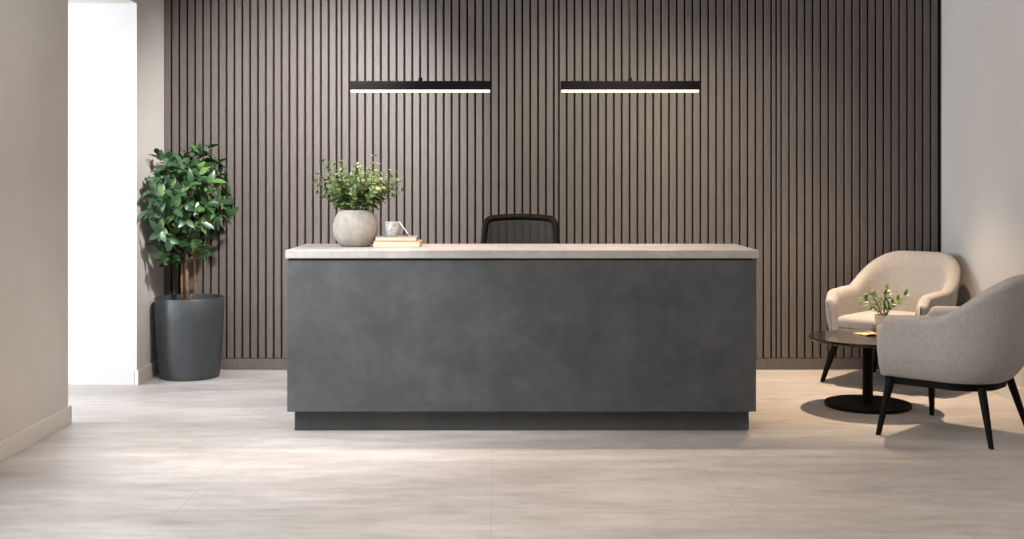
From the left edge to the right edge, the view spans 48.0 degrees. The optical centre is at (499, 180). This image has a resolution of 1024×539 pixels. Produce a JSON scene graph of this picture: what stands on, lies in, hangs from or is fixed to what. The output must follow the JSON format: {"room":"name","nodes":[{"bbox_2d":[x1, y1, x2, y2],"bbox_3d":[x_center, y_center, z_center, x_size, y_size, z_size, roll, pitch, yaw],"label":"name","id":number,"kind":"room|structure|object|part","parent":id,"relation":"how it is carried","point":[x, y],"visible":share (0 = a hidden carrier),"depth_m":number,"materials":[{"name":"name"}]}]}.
{"room":"lobby","nodes":[
{"label":"lobby","id":0,"kind":"room"},
{"bbox_2d":[0,0,163,441],"bbox_3d":[-2.775,-0.085,3.331,0.150,3.200,11.862,0,0,0],"label":"wall","id":1,"kind":"structure","parent":0,"point":[33,33],"depth_m":6.76,"materials":[{"name":"beige paint"}]},
{"bbox_2d":[0,406,70,462],"bbox_3d":[-2.767,1.461,2.303,0.166,0.108,9.806,0,0,0],"label":"baseboard","id":2,"kind":"structure","parent":1,"relation":"attached to","point":[12,445],"depth_m":6.63,"materials":[{"name":"paint"}]},
{"bbox_2d":[135,360,158,384],"bbox_3d":[-2.698,1.461,8.886,0.028,0.108,0.704,0,0,0],"label":"baseboard","id":3,"kind":"structure","parent":1,"relation":"attached to","point":[150,370],"depth_m":8.73,"materials":[{"name":"paint"}]},
{"bbox_2d":[68,0,114,2],"bbox_3d":[-5.275,-1.370,6.375,4.850,0.100,4.350,0,0,0],"label":"ceiling","id":4,"kind":"structure","parent":0,"point":[69,1],"depth_m":8.46,"materials":[{"name":"white paint"}]},
{"bbox_2d":[68,3,134,369],"bbox_3d":[-5.206,-0.085,8.625,4.988,3.200,0.150,0,0,0],"label":"wall","id":5,"kind":"structure","parent":0,"point":[101,36],"depth_m":8.55,"materials":[{"name":"white paint"}]},
{"bbox_2d":[68,370,134,384],"bbox_3d":[-5.132,1.461,8.542,4.836,0.108,0.016,0,0,0],"label":"baseboard","id":6,"kind":"structure","parent":5,"relation":"attached to","point":[75,377],"depth_m":8.53,"materials":[{"name":"white paint"}]},
{"bbox_2d":[0,369,1023,538],"bbox_3d":[-2.000,1.575,3.331,11.400,0.120,12.162,0,0,0],"label":"floor","id":7,"kind":"structure","parent":0,"point":[223,456],"depth_m":5.88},
{"bbox_2d":[138,143,238,380],"bbox_3d":[-2.342,0.611,8.772,0.670,1.808,0.815,0,0,0],"label":"potted tree","id":8,"kind":"object","parent":7,"relation":"on","point":[188,327],"visible":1,"depth_m":8.68,"materials":[{"name":"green plant"}]},
{"bbox_3d":[-2.405,1.206,8.910,0.524,0.618,0.524,0,0,0],"label":"planter","id":9,"kind":"part","parent":8,"relation":"part of","materials":[{"name":"grey ceramic"}]},
{"bbox_2d":[480,214,559,243],"bbox_3d":[0.147,0.876,8.144,0.670,1.277,0.613,0,0,0],"label":"office chair","id":10,"kind":"object","parent":7,"relation":"on","point":[501,228],"visible":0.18,"depth_m":8.33,"materials":[{"name":"black plastic"}]},
{"bbox_3d":[0.147,0.584,8.313,0.532,0.622,0.078,0,0,0],"label":"panel","id":11,"kind":"part","parent":10,"relation":"part of","materials":[{"name":"black fabric"}]},
{"bbox_2d":[285,244,758,429],"bbox_3d":[0.133,0.965,7.250,2.840,1.100,0.720,0,0,0],"label":"reception desk","id":12,"kind":"object","parent":7,"relation":"on","point":[427,336],"visible":1,"depth_m":6.91,"materials":[{"name":"stone"}]},
{"bbox_2d":[313,154,403,246],"bbox_3d":[-0.915,0.119,7.291,0.502,0.591,0.452,0,0,31],"label":"potted plant","id":13,"kind":"object","parent":12,"relation":"on","point":[356,227],"visible":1,"depth_m":7.21,"materials":[{"name":"green plant"}]},
{"bbox_2d":[373,240,421,246],"bbox_3d":[-0.648,0.396,7.290,0.294,0.038,0.190,0,0,0],"label":"book","id":14,"kind":"object","parent":12,"relation":"on","point":[418,243],"visible":0.9,"depth_m":7.20,"materials":[{"name":"beige paper"}]},
{"bbox_2d":[375,235,418,240],"bbox_3d":[-0.651,0.363,7.300,0.263,0.027,0.170,0,0,2],"label":"book","id":15,"kind":"object","parent":14,"relation":"on","point":[380,237],"visible":1,"depth_m":7.22,"materials":[{"name":"beige paper"}]},
{"bbox_2d":[385,221,408,235],"bbox_3d":[-0.653,0.304,7.290,0.153,0.092,0.094,0,0,0],"label":"candle holder","id":16,"kind":"object","parent":15,"relation":"on","point":[392,227],"visible":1,"depth_m":7.25,"materials":[{"name":"white glass"}]},
{"bbox_3d":[-0.682,0.304,7.290,0.094,0.092,0.094,0,0,0],"label":"glass","id":17,"kind":"part","parent":16,"relation":"part of","materials":[{"name":"white glass"}]},
{"bbox_3d":[0.130,0.469,7.235,2.784,0.011,0.610,0,0,0],"label":"support rail","id":18,"kind":"part","parent":12,"relation":"part of","materials":[{"name":"grey stone"}]},
{"bbox_2d":[285,244,758,257],"bbox_3d":[0.133,0.440,7.250,2.840,0.049,0.720,0,0,0],"label":"countertop","id":19,"kind":"structure","parent":12,"relation":"on","point":[306,250],"depth_m":6.89,"materials":[{"name":"stone"}]},
{"bbox_2d":[808,330,911,413],"bbox_3d":[2.475,1.282,7.740,0.772,0.466,0.772,0,0,0],"label":"coffee table","id":20,"kind":"object","parent":7,"relation":"on","point":[866,403],"visible":0.73,"depth_m":7.71,"materials":[{"name":"black paint"}]},
{"bbox_2d":[853,331,876,335],"bbox_3d":[2.522,1.042,7.857,0.170,0.013,0.120,0,0,-17],"label":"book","id":21,"kind":"object","parent":20,"relation":"on","point":[868,332],"visible":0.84,"depth_m":7.87,"materials":[{"name":"yellow paper"}]},
{"bbox_2d":[857,284,909,332],"bbox_3d":[2.659,0.880,7.975,0.383,0.339,0.165,0,0,0],"label":"potted plant","id":22,"kind":"object","parent":20,"relation":"on","point":[879,318],"visible":0.84,"depth_m":7.95,"materials":[{"name":"green plant"}]},
{"bbox_3d":[2.655,0.981,7.970,0.112,0.110,0.112,0,0,0],"label":"pot","id":23,"kind":"part","parent":22,"relation":"part of","materials":[{"name":"beige ceramic"}]},
{"bbox_2d":[820,251,960,381],"bbox_3d":[3.007,1.032,8.684,0.874,0.965,0.941,0,0,43],"label":"armchair","id":24,"kind":"object","parent":7,"relation":"on","point":[931,279],"visible":0.48,"depth_m":8.84,"materials":[{"name":"fabric"}]},
{"bbox_3d":[2.489,1.354,8.668,0.147,0.323,0.052,0,0,27],"label":"leg","id":25,"kind":"part","parent":24,"relation":"part of","materials":[{"name":"black wood"}]},
{"bbox_3d":[2.926,1.134,8.598,0.550,0.096,0.650,0,0,43],"label":"seat","id":26,"kind":"part","parent":24,"relation":"part of","materials":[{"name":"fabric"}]},
{"bbox_3d":[2.966,1.353,9.047,0.052,0.324,0.163,0,0,3],"label":"leg","id":27,"kind":"part","parent":24,"relation":"part of","materials":[{"name":"black wood"}]},
{"bbox_2d":[837,310,914,329],"bbox_3d":[2.920,1.034,8.591,0.567,0.102,0.686,0,0,43],"label":"seat cushion","id":28,"kind":"object","parent":24,"relation":"on","point":[846,319],"depth_m":8.49,"materials":[{"name":"fabric"}]},
{"bbox_2d":[876,274,1023,449],"bbox_3d":[2.792,1.022,6.905,0.880,0.985,0.817,0,0,43],"label":"armchair","id":29,"kind":"object","parent":7,"relation":"on","point":[977,345],"visible":1,"depth_m":6.61,"materials":[{"name":"fabric"}]},
{"bbox_3d":[2.308,1.350,6.887,0.138,0.329,0.049,0,0,-31],"label":"leg","id":30,"kind":"part","parent":29,"relation":"part of","materials":[{"name":"black wood"}]},
{"bbox_3d":[2.777,1.350,7.389,0.049,0.329,0.138,0,0,27],"label":"leg","id":31,"kind":"part","parent":29,"relation":"part of","materials":[{"name":"black wood"}]},
{"bbox_3d":[2.724,1.196,6.968,0.607,0.046,0.550,0,0,43],"label":"frame","id":32,"kind":"part","parent":29,"relation":"part of","materials":[{"name":"black wood"}]},
{"bbox_3d":[2.771,1.350,6.564,0.049,0.330,0.153,0,0,0],"label":"leg","id":33,"kind":"part","parent":29,"relation":"part of","materials":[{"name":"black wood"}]},
{"bbox_3d":[3.131,1.350,6.950,0.153,0.330,0.049,0,0,-4],"label":"leg","id":34,"kind":"part","parent":29,"relation":"part of","materials":[{"name":"black wood"}]},
{"bbox_2d":[171,0,940,357],"bbox_3d":[0.425,-0.085,9.337,6.550,3.200,0.150,0,0,0],"label":"wall","id":35,"kind":"structure","parent":0,"point":[939,1],"depth_m":9.26,"materials":[{"name":"brown wood"}]},
{"bbox_2d":[220,358,879,368],"bbox_3d":[0.425,1.469,9.246,6.248,0.084,0.028,0,0,0],"label":"baseboard","id":36,"kind":"structure","parent":35,"relation":"attached to","point":[226,363],"depth_m":9.23,"materials":[{"name":"laminate"}]},
{"bbox_2d":[164,0,937,357],"bbox_3d":[0.410,-0.132,9.247,6.212,3.106,0.022,0,0,0],"label":"wall paneling","id":37,"kind":"structure","parent":35,"relation":"attached to","point":[167,3],"depth_m":9.24,"materials":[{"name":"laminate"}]},
{"bbox_2d":[941,0,1023,388],"bbox_3d":[3.625,-0.085,3.331,0.150,3.200,11.862,0,0,0],"label":"wall","id":38,"kind":"structure","parent":0,"point":[982,41],"depth_m":8.44,"materials":[{"name":"beige paint"}]},
{"bbox_2d":[991,385,1023,404],"bbox_3d":[3.542,1.461,3.319,0.016,0.108,11.838,0,0,0],"label":"baseboard","id":39,"kind":"structure","parent":38,"relation":"attached to","point":[1005,392],"depth_m":8.01,"materials":[{"name":"paint"}]},
{"bbox_3d":[0.425,-1.745,3.331,6.550,0.120,12.162,0,0,0],"label":"ceiling","id":40,"kind":"structure","parent":0,"visible":0},
{"bbox_2d":[350,0,490,92],"bbox_3d":[-0.501,-1.122,7.250,0.889,1.126,0.100,0,0,0],"label":"pendant lamp","id":41,"kind":"object","parent":40,"relation":"hanging from","point":[420,86],"visible":1,"depth_m":7.22,"materials":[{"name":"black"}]},
{"bbox_2d":[351,90,489,92],"bbox_3d":[-0.501,-0.567,7.250,0.877,0.016,0.038,0,0,0],"label":"diffuser","id":42,"kind":"object","parent":41,"relation":"attached to","point":[353,91],"depth_m":7.23,"materials":[{"name":"white plastic"}]},
{"bbox_3d":[-0.501,-1.159,7.250,0.008,1.012,0.008,0,0,0],"label":"cord","id":43,"kind":"part","parent":41,"relation":"part of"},
{"bbox_2d":[560,0,699,92],"bbox_3d":[0.820,-1.122,7.250,0.876,1.126,0.100,0,0,0],"label":"pendant lamp","id":44,"kind":"object","parent":40,"relation":"hanging from","point":[629,86],"visible":1,"depth_m":7.22,"materials":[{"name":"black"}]},
{"bbox_2d":[561,90,698,92],"bbox_3d":[0.820,-0.567,7.250,0.864,0.016,0.038,0,0,0],"label":"diffuser","id":45,"kind":"object","parent":44,"relation":"attached to","point":[563,91],"depth_m":7.23,"materials":[{"name":"white plastic"}]},
{"bbox_3d":[0.820,-1.159,7.250,0.008,1.012,0.008,0,0,0],"label":"cord","id":46,"kind":"part","parent":44,"relation":"part of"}
]}

